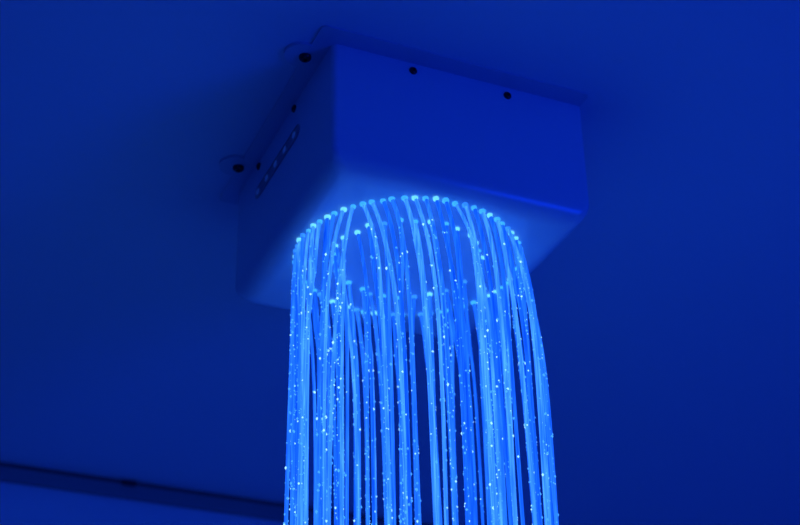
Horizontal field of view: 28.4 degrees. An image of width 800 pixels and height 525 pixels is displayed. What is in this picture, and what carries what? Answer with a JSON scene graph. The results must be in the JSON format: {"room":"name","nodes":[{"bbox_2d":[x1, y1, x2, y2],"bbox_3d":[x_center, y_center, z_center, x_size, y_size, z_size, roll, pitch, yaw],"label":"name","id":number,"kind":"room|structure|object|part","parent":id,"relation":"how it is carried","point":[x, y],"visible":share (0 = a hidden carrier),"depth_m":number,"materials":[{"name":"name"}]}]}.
{"room":"sensory room","nodes":[
{"label":"sensory room","id":0,"kind":"room"},
{"bbox_2d":[0,482,289,524],"bbox_3d":[-0.468,1.555,2.043,5.000,2.700,0.100,12,-33,-20],"label":"wall","id":1,"kind":"structure","parent":0,"point":[20,504],"depth_m":2.65,"materials":[{"name":"white paint"}]},
{"bbox_2d":[0,462,427,524],"bbox_3d":[-0.468,0.384,2.685,5.000,0.032,0.020,12,-33,-20],"label":"trim","id":2,"kind":"structure","parent":1,"relation":"attached to","point":[9,472],"depth_m":2.70,"materials":[{"name":"grey paint"}]},
{"bbox_2d":[0,0,799,524],"bbox_3d":[0.289,-0.589,1.227,5.000,0.100,3.837,12,-33,-20],"label":"ceiling","id":3,"kind":"structure","parent":0,"point":[668,317],"depth_m":2.09,"materials":[{"name":"white paint"}]},
{"bbox_2d":[219,25,588,524],"bbox_3d":[0.006,0.891,1.248,0.348,2.401,0.363,12,-33,-20],"label":"light","id":4,"kind":"object","parent":3,"relation":"attached to","point":[388,186],"visible":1,"depth_m":1.70,"materials":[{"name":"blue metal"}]},
{"bbox_3d":[-0.141,-0.114,1.811,0.002,0.017,0.148,12,-33,-20],"label":"slot panel","id":5,"kind":"part","parent":4,"relation":"part of","materials":[{"name":"grey"}]},
{"bbox_3d":[-0.006,-0.134,1.872,0.322,0.002,0.363,12,-33,-20],"label":"mounting plate","id":6,"kind":"part","parent":4,"relation":"part of","materials":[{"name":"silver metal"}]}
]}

